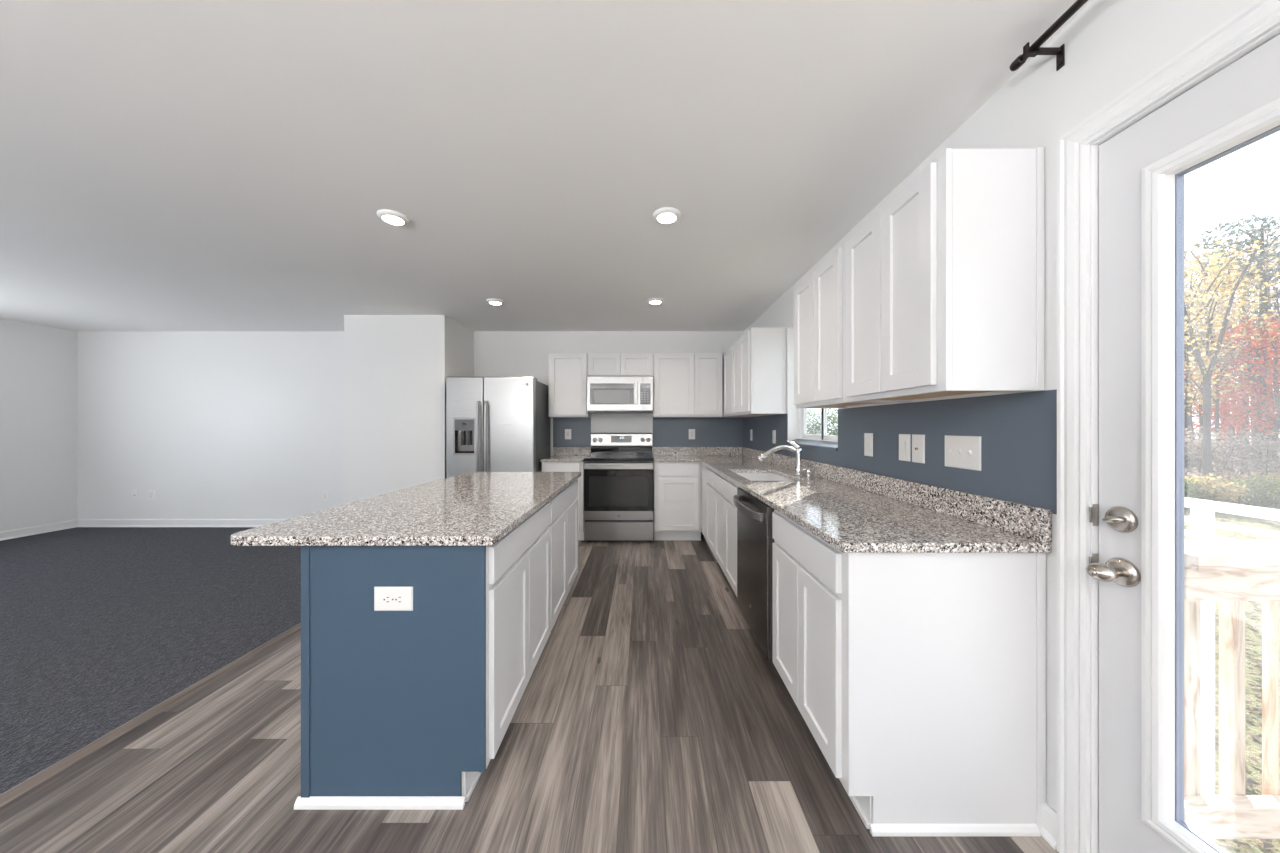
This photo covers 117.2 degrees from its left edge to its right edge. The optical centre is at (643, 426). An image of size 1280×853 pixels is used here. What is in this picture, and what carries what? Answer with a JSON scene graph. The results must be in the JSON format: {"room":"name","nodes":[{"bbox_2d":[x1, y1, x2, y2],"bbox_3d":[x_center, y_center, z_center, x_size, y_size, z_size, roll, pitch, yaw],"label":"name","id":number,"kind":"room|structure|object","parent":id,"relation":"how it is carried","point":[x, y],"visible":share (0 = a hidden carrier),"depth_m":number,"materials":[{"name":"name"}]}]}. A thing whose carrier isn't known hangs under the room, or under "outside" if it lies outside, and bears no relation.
{"room":"kitchen","nodes":[
{"label":"kitchen","id":0,"kind":"room"},
{"bbox_2d":[0,318,77,531],"bbox_3d":[-7.095,0.087,0.825,0.150,2.535,8.350,0,0,0],"label":"wall","id":1,"kind":"structure","parent":0,"point":[39,363],"depth_m":4.52,"materials":[{"name":"white paint"}]},
{"bbox_2d":[0,519,77,540],"bbox_3d":[-7.007,1.196,0.825,0.026,0.095,8.050,0,0,0],"label":"baseboard","id":2,"kind":"structure","parent":1,"relation":"attached to","point":[22,532],"depth_m":4.52,"materials":[{"name":"white paint"}]},
{"bbox_2d":[0,527,300,793],"bbox_3d":[-4.593,1.299,0.825,4.855,0.112,8.050,0,0,0],"label":"floor","id":3,"kind":"structure","parent":0,"point":[100,627],"depth_m":2.52,"materials":[{"name":"grey carpet"}]},
{"bbox_2d":[344,315,473,503],"bbox_3d":[-2.638,0.037,4.495,1.065,2.435,0.710,0,0,0],"label":"wall","id":4,"kind":"structure","parent":0,"point":[397,368],"depth_m":4.14,"materials":[{"name":"white paint"}]},
{"bbox_2d":[78,331,743,519],"bbox_3d":[-2.888,0.087,4.924,8.565,2.535,0.151,0,0,0],"label":"wall","id":5,"kind":"structure","parent":0,"point":[219,424],"depth_m":4.85,"materials":[{"name":"white paint"}]},
{"bbox_2d":[132,490,138,499],"bbox_3d":[-6.300,0.850,4.842,0.079,0.127,0.015,0,0,0],"label":"wall jack","id":6,"kind":"object","parent":5,"relation":"attached to","point":[135,493],"visible":1,"depth_m":4.84,"materials":[{"name":"white plastic"}]},
{"bbox_2d":[148,490,154,500],"bbox_3d":[-6.100,0.855,4.845,0.079,0.127,0.008,0,0,0],"label":"outlet","id":7,"kind":"object","parent":5,"relation":"attached to","point":[151,493],"visible":1,"depth_m":4.84,"materials":[{"name":"white plastic"}]},
{"bbox_2d":[77,519,286,526],"bbox_3d":[-5.095,1.196,4.837,3.790,0.095,0.026,0,0,0],"label":"baseboard","id":8,"kind":"structure","parent":5,"relation":"attached to","point":[81,522],"depth_m":4.84,"materials":[{"name":"white paint"}]},
{"bbox_2d":[322,491,328,500],"bbox_3d":[-3.940,0.863,4.845,0.079,0.127,0.008,0,0,0],"label":"outlet","id":9,"kind":"object","parent":5,"relation":"attached to","point":[325,494],"visible":1,"depth_m":4.84,"materials":[{"name":"white plastic"}]},
{"bbox_2d":[565,429,570,438],"bbox_3d":[-0.935,0.095,4.843,0.079,0.127,0.011,0,0,0],"label":"outlet","id":10,"kind":"object","parent":5,"relation":"attached to","point":[567,431],"visible":1,"depth_m":4.84,"materials":[{"name":"white plastic"}]},
{"bbox_2d":[548,352,590,416],"bbox_3d":[-0.876,-0.488,4.686,0.456,0.753,0.323,0,0,0],"label":"upper cabinet","id":11,"kind":"object","parent":5,"relation":"attached to","point":[567,371],"visible":0.96,"depth_m":4.53,"materials":[{"name":"white paint"}]},
{"bbox_2d":[553,447,590,454],"bbox_3d":[-0.882,0.304,4.838,0.459,0.102,0.020,0,0,0],"label":"backsplash","id":12,"kind":"structure","parent":5,"relation":"attached to","point":[556,450],"depth_m":4.83,"materials":[{"name":"stone"}]},
{"bbox_2d":[588,352,652,376],"bbox_3d":[-0.267,-0.718,4.686,0.761,0.294,0.323,0,0,0],"label":"upper cabinet","id":13,"kind":"object","parent":5,"relation":"attached to","point":[600,364],"visible":0.82,"depth_m":4.53,"materials":[{"name":"white paint"}]},
{"bbox_2d":[587,377,652,412],"bbox_3d":[-0.267,-0.364,4.628,0.754,0.410,0.436,0,0,0],"label":"microwave","id":14,"kind":"object","parent":13,"relation":"attached to","point":[604,394],"visible":1,"depth_m":4.45,"materials":[{"name":"white plastic"}]},
{"bbox_2d":[653,352,722,416],"bbox_3d":[0.517,-0.488,4.686,0.805,0.753,0.323,0,0,0],"label":"upper cabinet","id":15,"kind":"object","parent":5,"relation":"attached to","point":[685,384],"visible":0.99,"depth_m":4.53,"materials":[{"name":"white paint"}]},
{"bbox_2d":[689,429,694,438],"bbox_3d":[0.600,0.095,4.844,0.079,0.127,0.008,0,0,0],"label":"outlet","id":16,"kind":"object","parent":5,"relation":"attached to","point":[691,431],"visible":1,"depth_m":4.84,"materials":[{"name":"white plastic"}]},
{"bbox_2d":[653,447,741,454],"bbox_3d":[0.669,0.304,4.838,1.106,0.102,0.020,0,0,0],"label":"backsplash","id":17,"kind":"structure","parent":5,"relation":"attached to","point":[656,450],"depth_m":4.83,"materials":[{"name":"stone"}]},
{"bbox_2d":[0,532,1058,852],"bbox_3d":[-0.448,1.305,0.825,3.385,0.100,8.050,0,0,0],"label":"floor","id":18,"kind":"structure","parent":0,"point":[651,716],"depth_m":1.44,"materials":[{"name":"grey wood"}]},
{"bbox_2d":[0,623,300,806],"bbox_3d":[-2.143,1.246,0.460,0.045,0.017,7.320,0,0,0],"label":"trim","id":19,"kind":"structure","parent":18,"relation":"on","point":[9,795],"depth_m":1.62,"materials":[{"name":"grey wood"}]},
{"bbox_2d":[294,546,485,809],"bbox_3d":[-0.835,0.820,2.160,0.620,0.868,1.760,0,0,0],"label":"panel","id":20,"kind":"object","parent":18,"relation":"on","point":[393,703],"visible":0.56,"depth_m":1.30,"materials":[{"name":"blue paint"}]},
{"bbox_2d":[374,587,412,610],"bbox_3d":[-0.827,0.570,1.292,0.127,0.079,0.008,0,0,0],"label":"outlet","id":21,"kind":"object","parent":20,"relation":"attached to","point":[385,598],"visible":1,"depth_m":1.29,"materials":[{"name":"white plastic"}]},
{"bbox_2d":[382,594,390,604],"bbox_3d":[-0.847,0.570,1.289,0.027,0.033,0.002,0,0,0],"label":"receptacle","id":22,"kind":"object","parent":21,"relation":"attached to","point":[386,598],"depth_m":1.29,"materials":[{"name":"white plastic"}]},
{"bbox_2d":[394,594,402,604],"bbox_3d":[-0.807,0.570,1.289,0.027,0.033,0.002,0,0,0],"label":"receptacle","id":23,"kind":"object","parent":21,"relation":"attached to","point":[398,598],"depth_m":1.29,"materials":[{"name":"white plastic"}]},
{"bbox_2d":[447,377,549,477],"bbox_3d":[-1.590,0.368,4.392,0.910,1.771,0.816,0,0,0],"label":"refrigerator","id":24,"kind":"object","parent":18,"relation":"on","point":[495,424],"visible":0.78,"depth_m":4.05,"materials":[{"name":"silver metal"}]},
{"bbox_2d":[462,501,550,801],"bbox_3d":[-0.812,0.821,1.724,0.614,0.870,0.836,0,0,0],"label":"base cabinet","id":25,"kind":"object","parent":18,"relation":"on","point":[518,566],"visible":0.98,"depth_m":1.53,"materials":[{"name":"white paint"}]},
{"bbox_2d":[548,479,577,630],"bbox_3d":[-0.812,0.821,2.592,0.614,0.870,0.895,0,0,0],"label":"base cabinet","id":26,"kind":"object","parent":18,"relation":"on","point":[564,506],"visible":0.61,"depth_m":2.48,"materials":[{"name":"white paint"}]},
{"bbox_2d":[230,472,580,545],"bbox_3d":[-0.925,0.370,2.162,0.881,0.030,1.805,0,0,0],"label":"countertop","id":27,"kind":"structure","parent":26,"relation":"on","point":[469,508],"depth_m":1.54,"materials":[{"name":"stone"}]},
{"bbox_2d":[542,462,584,539],"bbox_3d":[-0.878,0.821,4.534,0.452,0.870,0.628,0,0,0],"label":"base cabinet","id":28,"kind":"object","parent":18,"relation":"on","point":[546,466],"visible":0.25,"depth_m":4.24,"materials":[{"name":"white paint"}]},
{"bbox_2d":[540,447,590,461],"bbox_3d":[-0.882,0.319,4.531,0.460,0.132,0.635,0,0,0],"label":"countertop","id":29,"kind":"structure","parent":28,"relation":"on","point":[560,454],"depth_m":4.83,"materials":[{"name":"stone"}]},
{"bbox_2d":[584,433,653,541],"bbox_3d":[-0.266,0.665,4.500,0.754,1.177,0.691,0,0,0],"label":"range","id":30,"kind":"object","parent":18,"relation":"on","point":[618,471],"visible":1,"depth_m":4.20,"materials":[{"name":"silver metal"}]},
{"bbox_2d":[584,455,653,459],"bbox_3d":[-0.266,0.351,4.479,0.754,0.022,0.562,0,0,0],"label":"cooktop","id":31,"kind":"object","parent":30,"relation":"in","point":[591,457],"depth_m":4.31,"materials":[{"name":"black glass"}]},
{"bbox_2d":[653,460,701,539],"bbox_3d":[0.376,0.821,4.534,0.515,0.870,0.628,0,0,0],"label":"base cabinet","id":32,"kind":"object","parent":18,"relation":"on","point":[677,486],"visible":0.98,"depth_m":4.23,"materials":[{"name":"white paint"}]},
{"bbox_2d":[702,464,716,555],"bbox_3d":[0.929,0.821,3.805,0.628,0.870,0.818,0,0,0],"label":"base cabinet","id":33,"kind":"object","parent":18,"relation":"on","point":[708,475],"visible":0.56,"depth_m":3.70,"materials":[{"name":"white paint"}]},
{"bbox_2d":[733,487,773,658],"bbox_3d":[0.872,0.824,2.224,0.657,0.861,0.615,0,0,0],"label":"dishwasher","id":34,"kind":"object","parent":18,"relation":"on","point":[755,540],"visible":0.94,"depth_m":2.11,"materials":[{"name":"black metal"}]},
{"bbox_2d":[715,473,792,595],"bbox_3d":[0.929,0.821,2.967,0.628,0.870,0.854,0,0,0],"label":"base cabinet","id":35,"kind":"object","parent":18,"relation":"on","point":[725,509],"visible":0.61,"depth_m":2.91,"materials":[{"name":"white paint"}]},
{"bbox_2d":[772,509,1045,835],"bbox_3d":[0.929,0.821,1.548,0.628,0.870,0.704,0,0,0],"label":"base cabinet","id":36,"kind":"object","parent":18,"relation":"on","point":[919,679],"visible":0.95,"depth_m":1.21,"materials":[{"name":"white paint"}]},
{"bbox_2d":[653,447,1051,552],"bbox_3d":[0.679,0.319,3.018,1.129,0.132,3.660,0,0,0],"label":"countertop","id":37,"kind":"structure","parent":36,"relation":"on","point":[851,510],"depth_m":1.56,"materials":[{"name":"stone"}]},
{"bbox_2d":[758,440,802,474],"bbox_3d":[1.000,0.226,2.860,0.332,0.258,0.062,0,0,0],"label":"faucet","id":38,"kind":"object","parent":37,"relation":"on","point":[797,450],"visible":1,"depth_m":2.85,"materials":[{"name":"silver metal"}]},
{"bbox_2d":[803,469,811,478],"bbox_3d":[1.115,0.320,2.660,0.060,0.068,0.039,0,0,0],"label":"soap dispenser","id":39,"kind":"object","parent":37,"relation":"on","point":[808,471],"visible":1,"depth_m":2.65,"materials":[{"name":"silver metal"}]},
{"bbox_2d":[0,0,1092,330],"bbox_3d":[-2.888,-1.240,0.825,8.565,0.120,8.350,0,0,0],"label":"ceiling","id":40,"kind":"structure","parent":0,"point":[166,165],"depth_m":1.64,"materials":[{"name":"paint"}]},
{"bbox_2d":[377,209,408,225],"bbox_3d":[-1.408,-1.168,2.200,0.156,0.023,0.156,0,0,0],"label":"recessed light","id":41,"kind":"object","parent":40,"relation":"in","point":[391,217],"visible":1,"depth_m":2.17,"materials":[{"name":"white paint"}]},
{"bbox_2d":[382,215,403,224],"bbox_3d":[-1.408,-1.162,2.200,0.103,0.011,0.103,0,0,0],"label":"diffuser","id":42,"kind":"object","parent":41,"relation":"attached to","point":[390,219],"depth_m":2.19,"materials":[{"name":"beige plastic"}]},
{"bbox_2d":[486,298,503,304],"bbox_3d":[-1.395,-1.168,3.680,0.156,0.023,0.156,0,0,0],"label":"recessed light","id":43,"kind":"object","parent":40,"relation":"in","point":[492,301],"visible":1,"depth_m":3.65,"materials":[{"name":"white paint"}]},
{"bbox_2d":[647,298,663,304],"bbox_3d":[0.112,-1.168,3.660,0.156,0.023,0.156,0,0,0],"label":"recessed light","id":44,"kind":"object","parent":40,"relation":"in","point":[654,301],"visible":1,"depth_m":3.62,"materials":[{"name":"white paint"}]},
{"bbox_2d":[653,207,680,223],"bbox_3d":[0.130,-1.168,2.180,0.156,0.023,0.156,0,0,0],"label":"recessed light","id":45,"kind":"object","parent":40,"relation":"in","point":[665,215],"visible":1,"depth_m":2.15,"materials":[{"name":"white paint"}]},
{"bbox_2d":[658,213,675,222],"bbox_3d":[0.130,-1.162,2.180,0.103,0.011,0.103,0,0,0],"label":"diffuser","id":46,"kind":"object","parent":45,"relation":"attached to","point":[662,217],"depth_m":2.17,"materials":[{"name":"beige plastic"}]},
{"bbox_2d":[744,0,1254,810],"bbox_3d":[1.319,0.087,0.825,0.151,2.535,8.350,0,0,0],"label":"wall","id":47,"kind":"structure","parent":0,"point":[1111,46],"depth_m":1.25,"materials":[{"name":"white paint"}]},
{"bbox_2d":[723,345,743,416],"bbox_3d":[1.081,-0.488,4.447,0.323,0.753,0.802,0,0,0],"label":"upper cabinet","id":48,"kind":"object","parent":47,"relation":"attached to","point":[728,354],"visible":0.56,"depth_m":4.28,"materials":[{"name":"white paint"}]},
{"bbox_2d":[733,327,785,415],"bbox_3d":[1.081,-0.488,3.726,0.323,0.753,0.636,0,0,0],"label":"upper cabinet","id":49,"kind":"object","parent":47,"relation":"attached to","point":[759,355],"visible":1,"depth_m":3.41,"materials":[{"name":"white paint"}]},
{"bbox_2d":[772,430,775,443],"bbox_3d":[1.238,0.098,3.720,0.011,0.127,0.079,0,0,0],"label":"outlet","id":50,"kind":"object","parent":47,"relation":"attached to","point":[773,431],"visible":1,"depth_m":3.70,"materials":[{"name":"white plastic"}]},
{"bbox_2d":[786,408,837,450],"bbox_3d":[1.312,-0.342,2.939,0.157,1.004,0.872,0,0,0],"label":"window","id":51,"kind":"structure","parent":47,"relation":"in","point":[823,441],"depth_m":2.98,"materials":[{"name":"white plastic"}]},
{"bbox_2d":[794,242,909,407],"bbox_3d":[1.081,-0.488,2.119,0.323,0.753,0.585,0,0,0],"label":"upper cabinet","id":52,"kind":"object","parent":47,"relation":"attached to","point":[819,298],"visible":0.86,"depth_m":2.03,"materials":[{"name":"white paint"}]},
{"bbox_2d":[864,433,872,456],"bbox_3d":[1.238,0.100,2.157,0.010,0.127,0.079,0,0,0],"label":"light switch","id":53,"kind":"object","parent":47,"relation":"attached to","point":[868,437],"visible":1,"depth_m":2.15,"materials":[{"name":"white plastic"}]},
{"bbox_2d":[899,434,910,461],"bbox_3d":[1.238,0.100,1.860,0.010,0.127,0.079,0,0,0],"label":"light switch","id":54,"kind":"object","parent":47,"relation":"attached to","point":[904,439],"visible":1,"depth_m":1.85,"materials":[{"name":"white plastic"}]},
{"bbox_2d":[912,434,924,463],"bbox_3d":[1.236,0.100,1.767,0.015,0.127,0.079,0,0,0],"label":"wall jack","id":55,"kind":"object","parent":47,"relation":"attached to","point":[918,441],"visible":1,"depth_m":1.76,"materials":[{"name":"white plastic"}]},
{"bbox_2d":[845,147,1044,401],"bbox_3d":[1.081,-0.488,1.517,0.323,0.753,0.614,0,0,0],"label":"upper cabinet","id":56,"kind":"object","parent":47,"relation":"attached to","point":[945,282],"visible":1,"depth_m":1.22,"materials":[{"name":"white paint"}]},
{"bbox_2d":[945,435,980,470],"bbox_3d":[1.235,0.100,1.525,0.016,0.127,0.172,0,0,0],"label":"light switch","id":57,"kind":"object","parent":47,"relation":"attached to","point":[964,452],"visible":1,"depth_m":1.51,"materials":[{"name":"white plastic"}]},
{"bbox_2d":[1039,802,1056,849],"bbox_3d":[1.232,1.208,-0.979,0.026,0.095,4.383,0,0,0],"label":"baseboard","id":58,"kind":"structure","parent":47,"relation":"attached to","point":[1048,831],"depth_m":1.18,"materials":[{"name":"white paint"}]},
{"bbox_2d":[1009,0,1087,70],"bbox_3d":[1.191,-1.103,0.537,0.106,0.070,1.378,0,0,0],"label":"curtain rod","id":59,"kind":"object","parent":47,"relation":"attached to","point":[1034,49],"visible":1,"depth_m":1.16,"materials":[{"name":"brown metal"}]},
{"bbox_2d":[1057,0,1279,852],"bbox_3d":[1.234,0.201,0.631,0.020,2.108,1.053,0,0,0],"label":"trim","id":60,"kind":"structure","parent":47,"relation":"attached to","point":[1259,17],"depth_m":1.11,"materials":[{"name":"white paint"}]},
{"bbox_2d":[1086,34,1279,852],"bbox_3d":[1.241,0.229,0.631,0.128,2.013,0.902,0,0,0],"label":"door","id":61,"kind":"structure","parent":47,"relation":"in","point":[1139,571],"depth_m":0.97,"materials":[{"name":"white paint"}]},
{"bbox_3d":[2.064,1.296,-0.440,1.313,0.038,3.120,0,0,0],"label":"deck","id":62,"kind":"object","parent":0,"visible":0},
{"bbox_2d":[1184,497,1279,842],"bbox_3d":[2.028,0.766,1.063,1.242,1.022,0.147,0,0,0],"label":"deck railing","id":63,"kind":"object","parent":62,"relation":"on","point":[1231,573],"visible":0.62,"depth_m":1.05,"materials":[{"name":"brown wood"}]},
{"label":"outside","id":64,"kind":"structure","parent":0,"visible":0},
{"bbox_2d":[1184,444,1279,852],"bbox_3d":[38.208,2.271,22.000,73.585,1.088,80.000,0,0,0],"label":"ground","id":65,"kind":"structure","parent":64,"point":[1253,747],"depth_m":4.22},
{"bbox_2d":[807,408,816,433],"bbox_3d":[10.842,0.586,27.006,3.077,4.086,2.680,0,0,0],"label":"shrub","id":66,"kind":"object","parent":65,"relation":"on","point":[807,408],"visible":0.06,"depth_m":26.51,"materials":[{"name":"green plant"}]},
{"bbox_2d":[807,408,837,434],"bbox_3d":[11.606,0.620,25.970,3.161,4.055,2.431,0,0,0],"label":"shrub","id":67,"kind":"object","parent":65,"relation":"on","point":[818,425],"visible":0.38,"depth_m":25.81,"materials":[{"name":"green plant"}]},
{"bbox_2d":[818,411,837,435],"bbox_3d":[12.775,0.777,24.988,2.565,3.786,2.908,0,0,0],"label":"shrub","id":68,"kind":"object","parent":65,"relation":"on","point":[830,429],"visible":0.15,"depth_m":25.22,"materials":[{"name":"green plant"}]},
{"bbox_2d":[820,408,837,420],"bbox_3d":[21.341,-3.957,43.081,7.410,12.649,7.339,0,0,0],"label":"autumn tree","id":69,"kind":"object","parent":65,"relation":"on","point":[827,408],"visible":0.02,"depth_m":44.72,"materials":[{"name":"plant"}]},
{"bbox_2d":[1184,336,1213,416],"bbox_3d":[29.408,-2.882,22.937,4.884,10.956,5.822,0,0,0],"label":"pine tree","id":70,"kind":"object","parent":65,"relation":"on","point":[1197,336],"visible":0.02,"depth_m":20.81,"materials":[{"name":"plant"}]},
{"bbox_2d":[1184,478,1224,500],"bbox_3d":[18.034,2.188,13.328,1.906,1.085,1.873,0,0,0],"label":"shrub","id":71,"kind":"object","parent":65,"relation":"on","point":[1187,491],"visible":0.3,"depth_m":12.75,"materials":[{"name":"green plant"}]},
{"bbox_2d":[1184,467,1234,490],"bbox_3d":[20.149,2.134,14.122,1.896,1.259,1.910,0,0,0],"label":"shrub","id":72,"kind":"object","parent":65,"relation":"on","point":[1186,470],"visible":0.05,"depth_m":14.30,"materials":[{"name":"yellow plant"}]},
{"bbox_2d":[1184,427,1235,475],"bbox_3d":[22.142,1.328,15.967,2.448,2.652,2.169,0,0,0],"label":"shrub","id":73,"kind":"object","parent":65,"relation":"on","point":[1192,457],"visible":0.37,"depth_m":15.41,"materials":[{"name":"grey plant"}]},
{"bbox_2d":[1184,473,1251,503],"bbox_3d":[18.843,2.123,12.964,2.001,1.223,1.364,0,0,0],"label":"shrub","id":74,"kind":"object","parent":65,"relation":"on","point":[1217,485],"visible":0.67,"depth_m":12.67,"materials":[{"name":"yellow plant"}]},
{"bbox_2d":[1184,297,1251,454],"bbox_3d":[26.477,-1.723,18.412,2.198,8.664,2.304,0,0,0],"label":"autumn tree","id":75,"kind":"object","parent":65,"relation":"on","point":[1200,405],"visible":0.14,"depth_m":18.42,"materials":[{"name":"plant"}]},
{"bbox_2d":[1184,303,1259,476],"bbox_3d":[24.894,-1.350,17.087,1.881,7.949,2.201,0,0,43],"label":"autumn tree","id":76,"kind":"object","parent":65,"relation":"on","point":[1216,424],"visible":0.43,"depth_m":16.94,"materials":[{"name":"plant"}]},
{"bbox_2d":[1184,250,1268,459],"bbox_3d":[34.617,-4.299,24.308,6.344,13.612,5.150,0,0,-45],"label":"autumn tree","id":77,"kind":"object","parent":65,"relation":"on","point":[1185,252],"visible":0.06,"depth_m":24.10,"materials":[{"name":"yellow plant"}]},
{"bbox_2d":[1184,426,1274,478],"bbox_3d":[22.354,1.319,15.537,2.019,2.688,2.874,0,0,-23],"label":"shrub","id":78,"kind":"object","parent":65,"relation":"on","point":[1225,446],"visible":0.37,"depth_m":15.15,"materials":[{"name":"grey plant"}]},
{"bbox_2d":[1184,238,1279,479],"bbox_3d":[19.293,-1.930,13.354,3.635,9.323,3.848,0,0,15],"label":"autumn tree","id":79,"kind":"object","parent":65,"relation":"on","point":[1207,377],"visible":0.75,"depth_m":13.41,"materials":[{"name":"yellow plant"}]},
{"bbox_2d":[1184,214,1279,473],"bbox_3d":[28.306,-3.443,17.791,4.308,12.117,5.742,0,0,0],"label":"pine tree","id":80,"kind":"object","parent":65,"relation":"on","point":[1264,305],"visible":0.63,"depth_m":17.48,"materials":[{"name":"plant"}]},
{"bbox_2d":[1184,253,1279,463],"bbox_3d":[22.772,-2.234,16.424,3.897,9.771,4.423,0,0,0],"label":"autumn tree","id":81,"kind":"object","parent":65,"relation":"on","point":[1188,401],"visible":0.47,"depth_m":15.91,"materials":[{"name":"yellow plant"}]},
{"bbox_2d":[1184,502,1279,852],"bbox_3d":[14.005,2.635,10.249,29.766,0.236,5.177,0,0,-28],"label":"fallen leaves","id":82,"kind":"object","parent":65,"relation":"on","point":[1250,782],"visible":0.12,"depth_m":3.76,"materials":[{"name":"beige plant"}]},
{"bbox_2d":[1184,314,1279,478],"bbox_3d":[29.540,-1.365,19.347,4.802,7.970,5.061,0,0,0],"label":"autumn tree","id":83,"kind":"object","parent":65,"relation":"on","point":[1250,322],"visible":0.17,"depth_m":18.99,"materials":[{"name":"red plant"}]},
{"bbox_2d":[1184,240,1279,453],"bbox_3d":[38.205,-5.033,26.086,5.313,14.943,7.258,0,0,0],"label":"autumn tree","id":84,"kind":"object","parent":65,"relation":"on","point":[1233,254],"visible":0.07,"depth_m":25.50,"materials":[{"name":"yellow plant"}]},
{"bbox_2d":[1184,337,1279,457],"bbox_3d":[31.778,-1.191,21.705,6.439,7.595,5.086,0,0,31],"label":"autumn tree","id":85,"kind":"object","parent":65,"relation":"on","point":[1268,378],"visible":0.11,"depth_m":21.15,"materials":[{"name":"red plant"}]},
{"bbox_2d":[1184,256,1279,358],"bbox_3d":[43.255,-5.124,29.752,5.216,15.061,5.045,0,0,17],"label":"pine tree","id":86,"kind":"object","parent":65,"relation":"on","point":[1228,256],"visible":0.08,"depth_m":29.68,"materials":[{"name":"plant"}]},
{"bbox_2d":[1192,315,1279,471],"bbox_3d":[25.782,-1.001,16.278,4.820,7.285,4.155,0,0,0],"label":"autumn tree","id":87,"kind":"object","parent":65,"relation":"on","point":[1275,419],"visible":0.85,"depth_m":16.19,"materials":[{"name":"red plant"}]},
{"bbox_2d":[1198,470,1277,502],"bbox_3d":[20.913,2.168,13.834,1.419,1.192,1.775,0,0,0],"label":"shrub","id":88,"kind":"object","parent":65,"relation":"on","point":[1232,475],"visible":0.15,"depth_m":13.79,"materials":[{"name":"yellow plant"}]},
{"bbox_2d":[1197,220,1279,414],"bbox_3d":[45.030,-6.122,27.697,6.242,16.992,6.982,0,0,16],"label":"autumn tree","id":89,"kind":"object","parent":65,"relation":"on","point":[1276,233],"visible":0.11,"depth_m":27.97,"materials":[{"name":"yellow plant"}]},
{"bbox_2d":[1202,429,1279,480],"bbox_3d":[24.494,1.348,16.464,2.957,2.556,1.960,0,0,28],"label":"shrub","id":90,"kind":"object","parent":65,"relation":"on","point":[1230,432],"visible":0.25,"depth_m":16.21,"materials":[{"name":"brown plant"}]},
{"bbox_2d":[1221,293,1267,460],"bbox_3d":[35.915,-2.779,23.523,2.124,10.536,2.349,0,0,0],"label":"autumn tree","id":91,"kind":"object","parent":65,"relation":"on","point":[1245,293],"visible":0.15,"depth_m":23.50,"materials":[{"name":"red plant"}]},
{"bbox_2d":[1212,258,1279,441],"bbox_3d":[46.721,-5.476,30.429,5.632,15.546,6.701,0,0,0],"label":"autumn tree","id":92,"kind":"object","parent":65,"relation":"on","point":[1246,258],"visible":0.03,"depth_m":30.30,"materials":[{"name":"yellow plant"}]},
{"bbox_2d":[1224,430,1279,477],"bbox_3d":[24.077,1.369,14.924,2.549,2.573,2.172,0,0,0],"label":"shrub","id":93,"kind":"object","parent":65,"relation":"on","point":[1274,449],"visible":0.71,"depth_m":15.00,"materials":[{"name":"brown plant"}]},
{"bbox_2d":[1231,304,1272,444],"bbox_3d":[34.843,-2.283,22.177,1.841,9.597,2.130,0,0,38],"label":"autumn tree","id":94,"kind":"object","parent":65,"relation":"on","point":[1246,311],"visible":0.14,"depth_m":22.52,"materials":[{"name":"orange plant"}]},
{"bbox_2d":[1225,474,1279,508],"bbox_3d":[20.299,2.160,12.821,1.844,1.200,1.754,0,0,33],"label":"shrub","id":95,"kind":"object","parent":65,"relation":"on","point":[1257,493],"visible":0.74,"depth_m":12.68,"materials":[{"name":"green plant"}]},
{"bbox_2d":[1244,471,1279,503],"bbox_3d":[22.034,2.110,13.577,1.547,1.215,1.898,0,0,0],"label":"shrub","id":96,"kind":"object","parent":65,"relation":"on","point":[1256,473],"visible":0.12,"depth_m":13.72,"materials":[{"name":"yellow plant"}]},
{"bbox_2d":[1250,294,1279,428],"bbox_3d":[34.080,-2.360,21.076,2.369,9.847,2.015,0,0,-31],"label":"autumn tree","id":97,"kind":"object","parent":65,"relation":"on","point":[1279,294],"visible":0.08,"depth_m":21.02,"materials":[{"name":"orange plant"}]},
{"bbox_2d":[1262,343,1279,368],"bbox_3d":[27.189,-2.548,14.547,3.954,10.376,5.944,0,0,28],"label":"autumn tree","id":98,"kind":"object","parent":65,"relation":"on","point":[1274,343],"visible":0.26,"depth_m":16.60,"materials":[{"name":"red plant"}]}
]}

